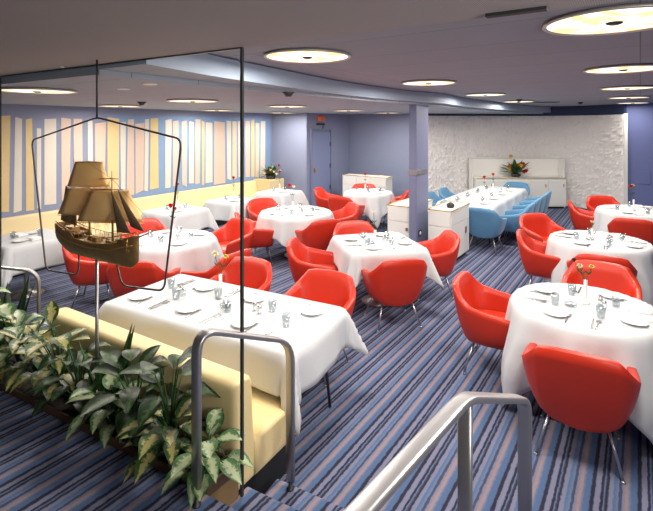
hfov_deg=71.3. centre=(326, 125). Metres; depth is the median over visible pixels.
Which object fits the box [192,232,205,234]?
plate
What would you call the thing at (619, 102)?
recessed light
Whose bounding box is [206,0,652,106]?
ceiling
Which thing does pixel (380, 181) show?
sideboard
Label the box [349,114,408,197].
wall
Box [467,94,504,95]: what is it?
diffuser
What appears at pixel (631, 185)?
flower vase
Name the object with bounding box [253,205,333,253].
tablecloth
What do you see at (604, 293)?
plate
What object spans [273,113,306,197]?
wall
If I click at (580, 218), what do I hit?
armchair
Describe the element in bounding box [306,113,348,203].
wall
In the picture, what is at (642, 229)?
armchair
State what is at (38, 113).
wall
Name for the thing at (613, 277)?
armchair
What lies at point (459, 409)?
stair handrail
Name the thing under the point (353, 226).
armchair
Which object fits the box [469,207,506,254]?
armchair
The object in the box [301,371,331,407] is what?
table
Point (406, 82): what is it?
diffuser
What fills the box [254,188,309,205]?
tablecloth
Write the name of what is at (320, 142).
door
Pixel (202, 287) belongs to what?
plate
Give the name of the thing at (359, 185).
armchair
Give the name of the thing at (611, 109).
wall
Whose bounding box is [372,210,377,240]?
flower vase
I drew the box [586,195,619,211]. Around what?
armchair
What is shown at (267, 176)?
bowl
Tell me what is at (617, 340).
tablecloth
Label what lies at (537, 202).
armchair
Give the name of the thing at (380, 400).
floor
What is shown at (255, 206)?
armchair
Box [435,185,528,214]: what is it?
tablecloth
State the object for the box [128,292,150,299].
plate
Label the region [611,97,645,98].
diffuser
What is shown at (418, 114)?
wall column
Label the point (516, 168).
flower arrangement
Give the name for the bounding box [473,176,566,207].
sideboard
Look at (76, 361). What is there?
potted plant
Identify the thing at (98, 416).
potted plant
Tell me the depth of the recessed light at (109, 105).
7.43 m
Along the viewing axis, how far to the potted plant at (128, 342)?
2.73 m
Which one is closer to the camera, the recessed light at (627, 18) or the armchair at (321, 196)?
the recessed light at (627, 18)
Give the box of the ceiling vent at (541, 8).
[485,6,547,18]
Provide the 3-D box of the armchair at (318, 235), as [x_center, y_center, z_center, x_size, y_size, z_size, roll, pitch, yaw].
[-0.129,1.805,7.117,0.694,0.790,0.628,0,0,-27]
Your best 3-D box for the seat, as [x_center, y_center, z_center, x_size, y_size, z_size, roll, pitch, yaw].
[-1.121,1.790,3.154,1.865,0.820,0.615,0,0,32]
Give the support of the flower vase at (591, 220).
on the tablecloth at (564, 248)
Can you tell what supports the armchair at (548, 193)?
on the floor at (380, 400)
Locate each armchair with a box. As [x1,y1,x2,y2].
[62,246,110,308]
[106,261,180,297]
[120,218,167,238]
[181,249,251,278]
[210,256,272,291]
[211,217,253,254]
[234,212,273,263]
[247,197,279,220]
[284,268,355,386]
[286,237,337,282]
[295,219,340,250]
[314,187,342,208]
[328,196,364,219]
[332,202,358,221]
[333,220,376,235]
[351,183,375,188]
[361,258,426,331]
[381,190,408,227]
[417,230,459,299]
[428,191,442,206]
[438,187,455,198]
[452,271,510,374]
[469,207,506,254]
[497,203,534,244]
[503,182,529,194]
[505,198,540,237]
[513,194,546,212]
[516,229,560,284]
[519,213,566,242]
[522,343,640,484]
[525,190,551,213]
[561,260,641,299]
[566,254,637,276]
[567,200,593,230]
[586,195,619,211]
[607,217,652,244]
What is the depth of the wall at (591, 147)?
12.48 m
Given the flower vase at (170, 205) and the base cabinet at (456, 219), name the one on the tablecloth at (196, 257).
the flower vase at (170, 205)
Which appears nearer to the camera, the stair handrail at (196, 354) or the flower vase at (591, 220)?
the stair handrail at (196, 354)
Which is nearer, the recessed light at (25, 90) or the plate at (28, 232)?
the recessed light at (25, 90)
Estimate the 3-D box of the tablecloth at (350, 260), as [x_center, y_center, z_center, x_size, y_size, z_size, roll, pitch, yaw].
[0.641,1.683,5.723,1.251,0.453,1.233,0,0,-14]
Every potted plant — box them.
[0,277,34,358]
[0,287,10,320]
[0,299,16,381]
[0,303,48,371]
[0,306,73,391]
[9,300,94,400]
[20,341,110,419]
[65,374,149,447]
[78,325,134,408]
[79,345,178,446]
[116,396,224,483]
[118,346,220,454]
[161,408,253,508]
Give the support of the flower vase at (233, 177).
on the tablecloth at (221, 209)
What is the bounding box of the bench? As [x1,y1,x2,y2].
[2,180,256,277]
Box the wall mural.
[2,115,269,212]
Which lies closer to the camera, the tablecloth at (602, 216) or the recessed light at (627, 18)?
the recessed light at (627, 18)
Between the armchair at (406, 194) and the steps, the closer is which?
the steps
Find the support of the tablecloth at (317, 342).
on the table at (326, 374)
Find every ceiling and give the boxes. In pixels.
[0,0,630,114]
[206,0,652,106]
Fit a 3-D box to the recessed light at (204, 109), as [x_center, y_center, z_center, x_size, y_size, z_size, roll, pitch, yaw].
[-2.300,-0.325,9.550,0.660,0.030,0.660,0,0,28]
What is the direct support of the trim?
attached to the wall at (611, 109)
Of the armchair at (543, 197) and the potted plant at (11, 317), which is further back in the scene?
the armchair at (543, 197)
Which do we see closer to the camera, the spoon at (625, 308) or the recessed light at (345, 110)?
the spoon at (625, 308)
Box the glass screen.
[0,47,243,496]
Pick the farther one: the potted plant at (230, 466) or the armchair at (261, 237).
the armchair at (261, 237)
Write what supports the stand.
on the floor at (380, 400)
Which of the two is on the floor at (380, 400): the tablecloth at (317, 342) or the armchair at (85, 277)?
the armchair at (85, 277)
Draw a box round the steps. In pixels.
[230,479,344,510]
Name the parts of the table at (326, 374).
leg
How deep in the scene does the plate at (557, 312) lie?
3.53 m
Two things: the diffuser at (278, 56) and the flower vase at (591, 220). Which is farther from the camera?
the flower vase at (591, 220)
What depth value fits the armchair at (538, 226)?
7.30 m
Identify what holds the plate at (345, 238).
on the tablecloth at (350, 260)
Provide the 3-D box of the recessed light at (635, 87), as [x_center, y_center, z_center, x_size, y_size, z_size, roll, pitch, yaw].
[4.190,-0.525,6.340,0.660,0.030,0.660,0,0,29]
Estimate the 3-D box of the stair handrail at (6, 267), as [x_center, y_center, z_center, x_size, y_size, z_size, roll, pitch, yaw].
[-2.695,1.646,3.740,0.608,1.108,0.057,0,0,-25]
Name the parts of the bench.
backrest, seat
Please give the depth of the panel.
12.51 m
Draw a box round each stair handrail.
[2,265,40,329]
[191,328,294,508]
[343,391,531,510]
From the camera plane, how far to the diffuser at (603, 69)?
4.21 m
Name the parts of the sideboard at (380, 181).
door, drawer, drawer, panel, edge trim, drawer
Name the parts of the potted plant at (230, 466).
stem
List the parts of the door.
frame, frame, frame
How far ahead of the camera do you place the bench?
8.96 m
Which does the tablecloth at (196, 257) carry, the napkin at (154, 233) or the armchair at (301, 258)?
the napkin at (154, 233)
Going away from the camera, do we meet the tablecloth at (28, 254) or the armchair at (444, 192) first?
the tablecloth at (28, 254)
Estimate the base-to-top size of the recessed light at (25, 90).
0.030 m
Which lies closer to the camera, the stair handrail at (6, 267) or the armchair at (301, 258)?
the stair handrail at (6, 267)
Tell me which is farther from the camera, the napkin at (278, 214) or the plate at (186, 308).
the napkin at (278, 214)
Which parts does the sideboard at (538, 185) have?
door, door, panel, door, door, door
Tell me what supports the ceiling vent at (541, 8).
in the ceiling at (36, 35)
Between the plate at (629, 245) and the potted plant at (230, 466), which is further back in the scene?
the plate at (629, 245)
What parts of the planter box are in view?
planter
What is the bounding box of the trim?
[624,113,627,204]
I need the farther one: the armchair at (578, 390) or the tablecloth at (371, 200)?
the tablecloth at (371, 200)
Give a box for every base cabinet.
[387,198,432,237]
[427,201,469,260]
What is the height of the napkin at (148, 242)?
0.024 m
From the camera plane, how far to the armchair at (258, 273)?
4.83 m
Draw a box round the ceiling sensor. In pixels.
[282,92,294,96]
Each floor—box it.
[0,389,236,510]
[2,206,652,510]
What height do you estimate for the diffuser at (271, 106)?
0.014 m
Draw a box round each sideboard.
[342,173,392,193]
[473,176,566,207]
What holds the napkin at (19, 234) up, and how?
on the tablecloth at (28, 254)
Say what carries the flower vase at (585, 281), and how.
on the tablecloth at (617, 340)
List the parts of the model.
railing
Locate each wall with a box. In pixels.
[2,104,272,217]
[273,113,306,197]
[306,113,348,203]
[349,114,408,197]
[428,104,626,208]
[428,114,623,208]
[627,103,652,206]
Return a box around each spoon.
[203,314,221,323]
[523,297,546,302]
[625,308,652,313]
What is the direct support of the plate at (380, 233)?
on the tablecloth at (350, 260)
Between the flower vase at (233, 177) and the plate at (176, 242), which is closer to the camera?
the plate at (176, 242)
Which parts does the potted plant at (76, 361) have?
stem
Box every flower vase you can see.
[167,203,177,237]
[211,251,227,298]
[232,176,234,198]
[287,184,294,210]
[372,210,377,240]
[571,258,594,304]
[590,220,594,239]
[628,184,635,210]
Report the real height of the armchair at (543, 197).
0.790 m
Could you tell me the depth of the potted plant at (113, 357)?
2.51 m
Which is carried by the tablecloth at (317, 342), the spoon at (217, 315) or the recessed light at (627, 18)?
the spoon at (217, 315)
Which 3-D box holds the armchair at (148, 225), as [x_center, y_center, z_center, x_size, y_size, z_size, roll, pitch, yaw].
[-2.648,1.805,6.698,0.694,0.790,0.628,0,0,-37]
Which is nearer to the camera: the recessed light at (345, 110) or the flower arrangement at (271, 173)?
the recessed light at (345, 110)
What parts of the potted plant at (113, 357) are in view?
stem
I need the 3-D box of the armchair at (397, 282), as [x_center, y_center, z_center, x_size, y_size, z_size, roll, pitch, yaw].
[0.751,1.805,5.093,0.694,0.790,0.628,0,0,-13]
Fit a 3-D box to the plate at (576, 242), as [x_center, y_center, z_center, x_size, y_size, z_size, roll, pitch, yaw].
[3.140,1.444,5.612,0.180,0.015,0.180,0,0,30]
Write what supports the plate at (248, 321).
on the tablecloth at (317, 342)
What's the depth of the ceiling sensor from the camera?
4.52 m
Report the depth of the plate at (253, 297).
3.82 m
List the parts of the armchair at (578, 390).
leg, leg, leg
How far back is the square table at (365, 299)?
5.62 m
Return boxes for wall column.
[409,105,427,241]
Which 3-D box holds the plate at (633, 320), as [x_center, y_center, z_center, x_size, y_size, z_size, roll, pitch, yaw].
[2.275,1.444,3.363,0.180,0.015,0.180,0,0,37]
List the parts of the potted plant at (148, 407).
stem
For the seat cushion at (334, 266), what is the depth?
5.73 m
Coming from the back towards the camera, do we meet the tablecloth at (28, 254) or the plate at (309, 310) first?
the tablecloth at (28, 254)
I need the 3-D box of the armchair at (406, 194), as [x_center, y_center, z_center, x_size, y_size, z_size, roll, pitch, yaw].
[1.507,1.805,10.010,0.628,0.790,0.694,0,0,13]
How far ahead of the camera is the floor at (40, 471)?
2.28 m
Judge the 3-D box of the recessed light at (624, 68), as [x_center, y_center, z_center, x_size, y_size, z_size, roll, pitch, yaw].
[2.765,-0.525,4.236,0.660,0.030,0.660,0,0,-21]
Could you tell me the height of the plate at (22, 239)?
0.015 m
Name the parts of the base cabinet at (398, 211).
drawer, door, panel, edge trim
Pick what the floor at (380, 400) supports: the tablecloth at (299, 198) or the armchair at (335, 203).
the armchair at (335, 203)
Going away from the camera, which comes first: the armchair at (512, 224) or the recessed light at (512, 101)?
the armchair at (512, 224)
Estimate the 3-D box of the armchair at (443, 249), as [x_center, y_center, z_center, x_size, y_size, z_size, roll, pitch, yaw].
[1.407,1.805,6.025,0.628,0.790,0.694,0,0,-6]
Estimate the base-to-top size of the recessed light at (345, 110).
0.030 m
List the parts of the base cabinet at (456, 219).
drawer, door, edge trim, panel, door, door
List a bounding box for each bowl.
[266,175,275,178]
[447,202,454,207]
[511,173,520,176]
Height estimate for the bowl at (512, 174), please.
0.090 m
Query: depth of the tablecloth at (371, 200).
9.59 m
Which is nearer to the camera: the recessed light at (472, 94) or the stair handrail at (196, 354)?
the stair handrail at (196, 354)
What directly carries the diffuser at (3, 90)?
attached to the recessed light at (25, 90)
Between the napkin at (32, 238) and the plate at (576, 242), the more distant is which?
the napkin at (32, 238)
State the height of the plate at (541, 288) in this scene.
0.015 m
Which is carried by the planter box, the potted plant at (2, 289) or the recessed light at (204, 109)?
the potted plant at (2, 289)
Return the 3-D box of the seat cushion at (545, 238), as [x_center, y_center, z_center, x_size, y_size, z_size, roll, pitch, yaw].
[3.423,1.840,7.038,0.492,0.176,0.500,0,0,-14]
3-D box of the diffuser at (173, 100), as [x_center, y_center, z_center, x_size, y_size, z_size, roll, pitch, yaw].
[-1.750,-0.329,5.960,0.620,0.014,0.620,0,0,-41]
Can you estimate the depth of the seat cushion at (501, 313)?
4.22 m
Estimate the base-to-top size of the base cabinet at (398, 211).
0.881 m
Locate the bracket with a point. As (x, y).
(421, 171)
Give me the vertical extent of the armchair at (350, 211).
0.790 m
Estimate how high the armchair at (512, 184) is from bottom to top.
0.790 m
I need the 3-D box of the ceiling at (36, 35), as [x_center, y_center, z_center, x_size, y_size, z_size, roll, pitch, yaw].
[-0.678,-0.435,8.256,20.611,0.190,18.083,0,0,32]
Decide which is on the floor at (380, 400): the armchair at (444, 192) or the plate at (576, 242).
the armchair at (444, 192)
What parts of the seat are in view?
seat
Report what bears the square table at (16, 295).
on the floor at (380, 400)
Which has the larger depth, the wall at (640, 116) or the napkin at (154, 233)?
the wall at (640, 116)
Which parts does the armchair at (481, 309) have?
leg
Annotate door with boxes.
[310,129,331,205]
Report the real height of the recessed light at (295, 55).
0.030 m
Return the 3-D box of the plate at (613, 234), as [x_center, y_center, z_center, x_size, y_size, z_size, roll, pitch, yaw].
[3.840,1.444,6.028,0.180,0.015,0.180,0,0,33]
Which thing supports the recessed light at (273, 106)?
in the ceiling at (36, 35)
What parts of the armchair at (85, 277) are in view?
leg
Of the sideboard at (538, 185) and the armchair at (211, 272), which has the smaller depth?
the armchair at (211, 272)
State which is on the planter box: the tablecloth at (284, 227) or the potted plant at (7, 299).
the potted plant at (7, 299)
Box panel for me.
[469,157,564,189]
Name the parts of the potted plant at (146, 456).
stem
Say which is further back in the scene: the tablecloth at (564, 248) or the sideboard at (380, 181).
the sideboard at (380, 181)
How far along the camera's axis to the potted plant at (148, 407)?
2.43 m
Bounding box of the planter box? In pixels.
[0,354,238,505]
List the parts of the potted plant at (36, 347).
stem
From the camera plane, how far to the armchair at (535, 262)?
5.80 m
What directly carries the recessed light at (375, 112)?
in the ceiling at (36, 35)
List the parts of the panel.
frame, frame, panel, frame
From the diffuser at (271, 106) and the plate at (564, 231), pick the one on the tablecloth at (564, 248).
the plate at (564, 231)
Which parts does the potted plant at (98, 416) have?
stem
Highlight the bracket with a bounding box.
[408,168,426,174]
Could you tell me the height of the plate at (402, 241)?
0.015 m
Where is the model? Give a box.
[55,161,157,267]
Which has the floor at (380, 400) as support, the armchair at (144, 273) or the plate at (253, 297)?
the armchair at (144, 273)
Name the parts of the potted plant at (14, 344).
stem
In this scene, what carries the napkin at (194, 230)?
on the tablecloth at (196, 257)
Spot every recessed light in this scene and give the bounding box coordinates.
[2,87,77,93]
[98,104,141,107]
[166,99,218,102]
[201,109,232,110]
[264,48,350,63]
[267,105,306,107]
[269,112,294,113]
[333,109,363,111]
[375,112,400,113]
[401,80,455,85]
[465,93,505,96]
[503,100,534,102]
[542,3,652,35]
[583,64,652,73]
[600,85,652,90]
[608,96,649,98]
[616,102,649,103]
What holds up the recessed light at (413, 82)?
in the ceiling at (513, 56)
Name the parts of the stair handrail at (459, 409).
post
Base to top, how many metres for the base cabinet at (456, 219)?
0.881 m
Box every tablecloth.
[2,229,64,292]
[99,274,368,435]
[136,229,222,273]
[141,204,218,230]
[203,196,254,220]
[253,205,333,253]
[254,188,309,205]
[327,232,443,289]
[343,188,395,227]
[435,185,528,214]
[501,283,652,443]
[542,230,652,305]
[592,204,652,232]
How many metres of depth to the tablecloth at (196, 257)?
5.54 m
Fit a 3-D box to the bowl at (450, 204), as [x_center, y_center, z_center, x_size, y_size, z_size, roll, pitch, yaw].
[2.020,1.284,7.406,0.130,0.085,0.130,0,0,0]
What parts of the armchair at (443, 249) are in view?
leg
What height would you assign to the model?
0.608 m
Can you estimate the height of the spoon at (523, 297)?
0.004 m
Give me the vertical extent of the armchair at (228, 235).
0.790 m
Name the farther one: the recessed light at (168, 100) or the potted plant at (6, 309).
the recessed light at (168, 100)
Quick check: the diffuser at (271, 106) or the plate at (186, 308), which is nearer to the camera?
the plate at (186, 308)
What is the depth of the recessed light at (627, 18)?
2.28 m
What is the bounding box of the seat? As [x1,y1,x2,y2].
[49,307,295,494]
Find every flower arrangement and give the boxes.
[260,164,280,178]
[499,155,529,176]
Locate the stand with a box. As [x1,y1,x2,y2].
[253,177,283,191]
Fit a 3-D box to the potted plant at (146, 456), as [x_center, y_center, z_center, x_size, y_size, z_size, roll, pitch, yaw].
[-0.788,1.585,2.345,0.543,0.386,0.506,0,0,-25]
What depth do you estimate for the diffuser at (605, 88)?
6.33 m
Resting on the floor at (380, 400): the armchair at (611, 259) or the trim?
the armchair at (611, 259)
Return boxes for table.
[10,272,44,299]
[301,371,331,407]
[362,295,385,306]
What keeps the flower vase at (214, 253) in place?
on the tablecloth at (317, 342)
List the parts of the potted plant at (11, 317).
stem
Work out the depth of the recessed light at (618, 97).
8.34 m
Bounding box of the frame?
[31,60,181,379]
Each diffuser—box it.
[2,89,74,92]
[173,100,214,101]
[267,51,347,61]
[271,106,300,106]
[403,81,453,84]
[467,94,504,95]
[586,66,652,72]
[602,87,652,89]
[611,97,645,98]
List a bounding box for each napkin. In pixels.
[11,232,28,236]
[26,236,41,240]
[139,240,155,245]
[147,231,161,235]
[185,229,201,234]
[274,213,286,215]
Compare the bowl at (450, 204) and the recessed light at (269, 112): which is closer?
the bowl at (450, 204)
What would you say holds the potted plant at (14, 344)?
on the planter box
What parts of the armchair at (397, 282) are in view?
leg, leg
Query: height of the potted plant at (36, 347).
0.621 m
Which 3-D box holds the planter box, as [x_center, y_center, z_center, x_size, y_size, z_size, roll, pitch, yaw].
[-2.389,1.958,3.263,4.290,0.485,0.425,0,0,31]
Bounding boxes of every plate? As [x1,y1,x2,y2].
[12,238,28,241]
[25,231,39,233]
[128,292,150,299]
[171,241,184,244]
[176,304,199,312]
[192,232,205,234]
[195,283,215,290]
[231,317,255,327]
[244,294,265,301]
[301,306,323,314]
[344,237,357,240]
[365,245,379,249]
[376,232,387,235]
[398,240,411,243]
[533,285,555,292]
[543,307,568,316]
[561,230,575,233]
[573,241,588,244]
[600,291,624,298]
[608,233,623,235]
[620,315,648,325]
[625,244,642,247]
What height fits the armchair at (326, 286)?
0.790 m
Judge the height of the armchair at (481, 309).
0.790 m
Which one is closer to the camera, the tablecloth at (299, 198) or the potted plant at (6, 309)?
the potted plant at (6, 309)
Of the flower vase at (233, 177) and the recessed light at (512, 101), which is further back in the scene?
the recessed light at (512, 101)
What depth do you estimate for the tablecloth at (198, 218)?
7.74 m
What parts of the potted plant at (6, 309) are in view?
stem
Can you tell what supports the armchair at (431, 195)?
on the floor at (380, 400)
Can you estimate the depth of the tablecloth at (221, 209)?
8.64 m
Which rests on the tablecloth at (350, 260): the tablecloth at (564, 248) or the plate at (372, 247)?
the plate at (372, 247)
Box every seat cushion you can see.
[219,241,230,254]
[316,264,337,270]
[477,309,505,349]
[542,236,548,242]

